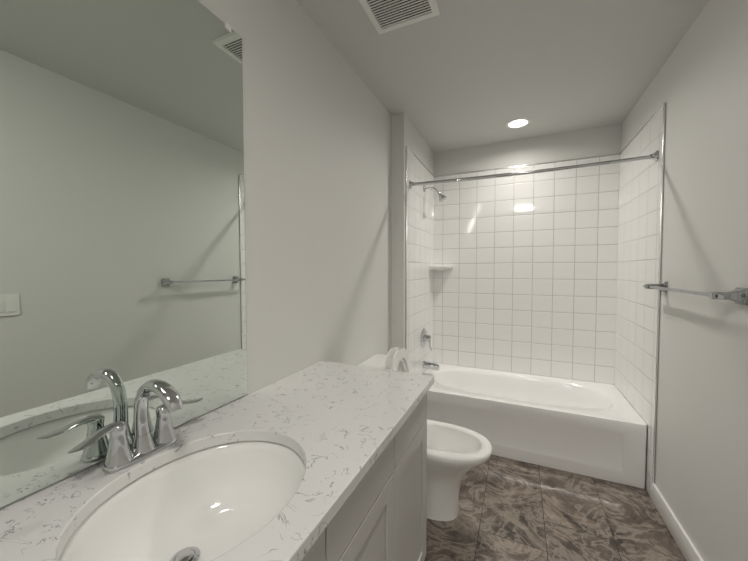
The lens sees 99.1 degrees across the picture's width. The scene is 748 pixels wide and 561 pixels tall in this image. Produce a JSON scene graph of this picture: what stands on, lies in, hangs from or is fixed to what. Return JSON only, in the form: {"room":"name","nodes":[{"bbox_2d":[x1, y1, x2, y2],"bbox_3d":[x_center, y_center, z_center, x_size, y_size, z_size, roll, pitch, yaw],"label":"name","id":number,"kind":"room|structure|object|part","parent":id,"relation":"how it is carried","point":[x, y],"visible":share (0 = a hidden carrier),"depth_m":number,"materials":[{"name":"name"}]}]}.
{"room":"bathroom","nodes":[
{"label":"bathroom","id":0,"kind":"room"},
{"bbox_2d":[0,0,390,509],"bbox_3d":[-0.579,0.059,0.970,0.100,2.470,3.210,1,2,24],"label":"wall","id":1,"kind":"structure","parent":0,"point":[317,150],"depth_m":1.44,"materials":[{"name":"white paint"}]},
{"bbox_2d":[0,0,247,506],"bbox_3d":[-0.637,-0.199,0.704,0.005,1.232,0.894,1,2,24],"label":"mirror","id":2,"kind":"object","parent":1,"relation":"attached to","point":[122,247],"visible":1,"depth_m":0.75,"materials":[{"name":"clear glass"}]},
{"bbox_2d":[224,22,230,31],"bbox_3d":[-0.476,-0.822,1.036,0.008,0.018,0.022,1,2,24],"label":"mirror clip","id":3,"kind":"object","parent":2,"relation":"attached to","point":[227,26],"visible":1,"depth_m":1.02,"materials":[{"name":"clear plastic"}]},
{"bbox_2d":[391,113,433,348],"bbox_3d":[0.336,-0.009,2.860,0.200,2.470,0.990,1,2,24],"label":"wall","id":4,"kind":"structure","parent":0,"point":[404,132],"depth_m":2.38,"materials":[{"name":"white paint"}]},
{"bbox_2d":[405,146,406,349],"bbox_3d":[0.243,0.122,2.407,0.010,2.240,0.010,1,2,24],"label":"trim","id":5,"kind":"structure","parent":4,"relation":"attached to","point":[406,265],"depth_m":2.40,"materials":[{"name":"white"}]},
{"bbox_2d":[407,147,433,175],"bbox_3d":[0.417,-1.006,2.753,0.010,0.010,0.837,1,2,24],"label":"trim","id":6,"kind":"structure","parent":4,"relation":"attached to","point":[419,160],"depth_m":2.66,"materials":[{"name":"white"}]},
{"bbox_2d":[407,148,433,374],"bbox_3d":[0.419,-0.079,2.790,0.008,1.845,0.845,1,2,24],"label":"wall tile","id":7,"kind":"structure","parent":4,"relation":"attached to","point":[420,258],"depth_m":2.71,"materials":[{"name":"white tile"}]},
{"bbox_2d":[421,328,431,350],"bbox_3d":[0.480,0.524,2.835,0.080,0.196,0.172,1,2,24],"label":"tub valve","id":8,"kind":"object","parent":7,"relation":"attached to","point":[425,337],"visible":1,"depth_m":2.81,"materials":[{"name":"silver metal"}]},
{"bbox_2d":[422,361,439,370],"bbox_3d":[0.509,0.757,2.830,0.144,0.072,0.062,1,2,24],"label":"tub spout","id":9,"kind":"object","parent":7,"relation":"attached to","point":[431,365],"visible":1,"depth_m":2.81,"materials":[{"name":"silver metal"}]},
{"bbox_2d":[423,185,446,201],"bbox_3d":[0.531,-0.757,2.765,0.198,0.160,0.072,1,2,24],"label":"shower head","id":10,"kind":"object","parent":7,"relation":"attached to","point":[442,197],"visible":1,"depth_m":2.75},
{"bbox_2d":[409,150,658,188],"bbox_3d":[0.951,-0.725,2.137,1.483,0.060,0.060,1,2,24],"label":"shower rod","id":11,"kind":"object","parent":7,"relation":"attached to","point":[654,156],"visible":0.98,"depth_m":2.07,"materials":[{"name":"silver metal"}]},
{"bbox_2d":[429,266,452,269],"bbox_3d":[0.641,-0.117,3.038,0.190,0.042,0.190,1,2,24],"label":"soap shelf","id":12,"kind":"object","parent":4,"relation":"attached to","point":[440,267],"visible":0.98,"depth_m":2.98,"materials":[{"name":"white ceramic"}]},
{"bbox_2d":[296,0,708,152],"bbox_3d":[0.398,-1.230,1.024,1.800,0.100,4.200,1,2,24],"label":"ceiling","id":13,"kind":"structure","parent":0,"point":[457,74],"depth_m":1.74,"materials":[{"name":"grey paint"}]},
{"bbox_2d":[359,0,439,34],"bbox_3d":[0.098,-1.183,1.343,0.300,0.014,0.300,1,2,24],"label":"ceiling vent","id":14,"kind":"object","parent":13,"relation":"in","point":[384,16],"visible":1,"depth_m":1.40,"materials":[{"name":"white plastic"}]},
{"bbox_2d":[505,117,530,128],"bbox_3d":[1.124,-1.228,2.487,0.184,0.010,0.184,1,2,24],"label":"recessed light","id":15,"kind":"object","parent":13,"relation":"in","point":[527,119],"depth_m":2.47,"materials":[{"name":"white plastic"}]},
{"bbox_3d":[1.124,-1.226,2.487,0.133,0.001,0.133,1,2,24],"label":"recessed ceiling light lens","id":16,"kind":"part","parent":15,"relation":"part of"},
{"bbox_2d":[434,124,621,175],"bbox_3d":[1.294,-0.013,2.914,1.500,2.470,0.100,1,2,24],"label":"wall","id":17,"kind":"structure","parent":0,"point":[599,141],"depth_m":2.78,"materials":[{"name":"ceramic tile"},{"name":"paint"}]},
{"bbox_2d":[433,155,619,384],"bbox_3d":[1.271,-0.083,2.862,1.484,1.845,0.008,1,2,24],"label":"wall tile","id":18,"kind":"structure","parent":17,"relation":"attached to","point":[526,283],"depth_m":2.81,"materials":[{"name":"white tile"}]},
{"bbox_2d":[434,153,619,176],"bbox_3d":[1.269,-1.010,2.828,1.484,0.010,0.010,1,2,24],"label":"trim","id":19,"kind":"structure","parent":17,"relation":"attached to","point":[530,164],"depth_m":2.78,"materials":[{"name":"white"}]},
{"bbox_2d":[424,454,685,560],"bbox_3d":[0.402,1.338,1.115,1.800,0.100,4.200,1,2,24],"label":"floor","id":20,"kind":"structure","parent":0,"point":[512,510],"depth_m":1.68,"materials":[{"name":"tile"}]},
{"bbox_2d":[308,389,428,560],"bbox_3d":[-0.338,0.877,0.758,0.534,0.849,1.546,1,2,24],"label":"bathroom vanity","id":21,"kind":"object","parent":20,"relation":"on","point":[385,519],"depth_m":0.96,"materials":[{"name":"grey paint"}]},
{"bbox_2d":[0,361,433,560],"bbox_3d":[-0.327,0.437,0.738,0.560,0.030,1.570,1,2,24],"label":"countertop","id":22,"kind":"structure","parent":21,"relation":"on","point":[351,414],"depth_m":0.81,"materials":[{"name":"white stone"}]},
{"bbox_2d":[67,379,202,473],"bbox_3d":[-0.512,0.327,0.748,0.166,0.189,0.296,1,2,24],"label":"faucet","id":23,"kind":"object","parent":22,"relation":"on","point":[121,455],"visible":1,"depth_m":0.74,"materials":[{"name":"silver metal"}]},
{"bbox_2d":[32,429,327,560],"bbox_3d":[-0.353,0.529,0.670,0.414,0.174,0.474,1,2,24],"label":"sink","id":24,"kind":"object","parent":22,"relation":"in","point":[196,504],"depth_m":0.78,"materials":[{"name":"white ceramic"}]},
{"bbox_2d":[357,347,491,520],"bbox_3d":[0.269,0.831,1.816,0.762,0.864,0.450,1,2,24],"label":"toilet","id":25,"kind":"object","parent":20,"relation":"on","point":[456,454],"visible":0.33,"depth_m":1.69,"materials":[{"name":"white ceramic"}]},
{"bbox_3d":[0.024,0.525,1.917,0.224,0.040,0.450,1,2,24],"label":"tank lid","id":26,"kind":"part","parent":25,"relation":"part of","materials":[{"name":"white ceramic"}]},
{"bbox_3d":[0.137,0.627,1.869,0.079,0.460,0.378,1,2,24],"label":"lid","id":27,"kind":"part","parent":25,"relation":"part of","materials":[{"name":"white ceramic"}]},
{"bbox_3d":[0.167,0.625,1.855,0.057,0.453,0.370,1,2,24],"label":"seat","id":28,"kind":"part","parent":25,"relation":"part of","materials":[{"name":"white ceramic"}]},
{"bbox_3d":[0.278,1.066,1.821,0.743,0.394,0.374,1,2,24],"label":"bowl","id":29,"kind":"part","parent":25,"relation":"part of","materials":[{"name":"white ceramic"}]},
{"bbox_2d":[423,363,646,488],"bbox_3d":[1.117,1.041,2.559,1.482,0.390,0.743,1,2,24],"label":"bathtub","id":30,"kind":"object","parent":20,"relation":"on","point":[593,429],"visible":0.94,"depth_m":2.21,"materials":[{"name":"white ceramic"}]},
{"bbox_2d":[621,0,747,560],"bbox_3d":[1.174,0.065,0.718,0.100,2.470,4.200,1,2,24],"label":"wall","id":31,"kind":"structure","parent":0,"point":[698,85],"depth_m":1.35,"materials":[{"name":"white paint"}]},
{"bbox_2d":[614,106,662,432],"bbox_3d":[1.777,-0.060,2.173,0.008,1.845,0.845,1,2,24],"label":"wall tile","id":32,"kind":"structure","parent":31,"relation":"attached to","point":[637,267],"depth_m":2.08,"materials":[{"name":"white tile"}]},
{"bbox_2d":[620,104,662,153],"bbox_3d":[1.773,-0.987,2.137,0.010,0.010,0.837,1,2,24],"label":"trim","id":33,"kind":"structure","parent":31,"relation":"attached to","point":[642,128],"depth_m":2.05,"materials":[{"name":"white"}]},
{"bbox_2d":[646,427,653,498],"bbox_3d":[1.623,1.067,1.869,0.008,0.385,0.091,1,2,24],"label":"tile leg right","id":34,"kind":"structure","parent":31,"relation":"attached to","point":[649,462],"depth_m":1.87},
{"bbox_2d":[652,102,665,482],"bbox_3d":[1.600,0.142,1.791,0.010,2.240,0.010,1,2,24],"label":"trim","id":35,"kind":"structure","parent":31,"relation":"attached to","point":[659,281],"depth_m":1.79,"materials":[{"name":"white metal"}]},
{"bbox_2d":[652,483,703,560],"bbox_3d":[0.947,1.260,0.393,0.014,0.105,3.143,1,2,24],"label":"baseboard","id":36,"kind":"structure","parent":31,"relation":"attached to","point":[687,548],"depth_m":1.56,"materials":[{"name":"white paint"}]},
{"bbox_2d":[643,281,747,305],"bbox_3d":[1.401,0.044,1.444,0.086,0.060,0.790,1,2,24],"label":"towel rail","id":37,"kind":"object","parent":31,"relation":"attached to","point":[737,295],"visible":1,"depth_m":1.15,"materials":[{"name":"grey metal"}]}
]}

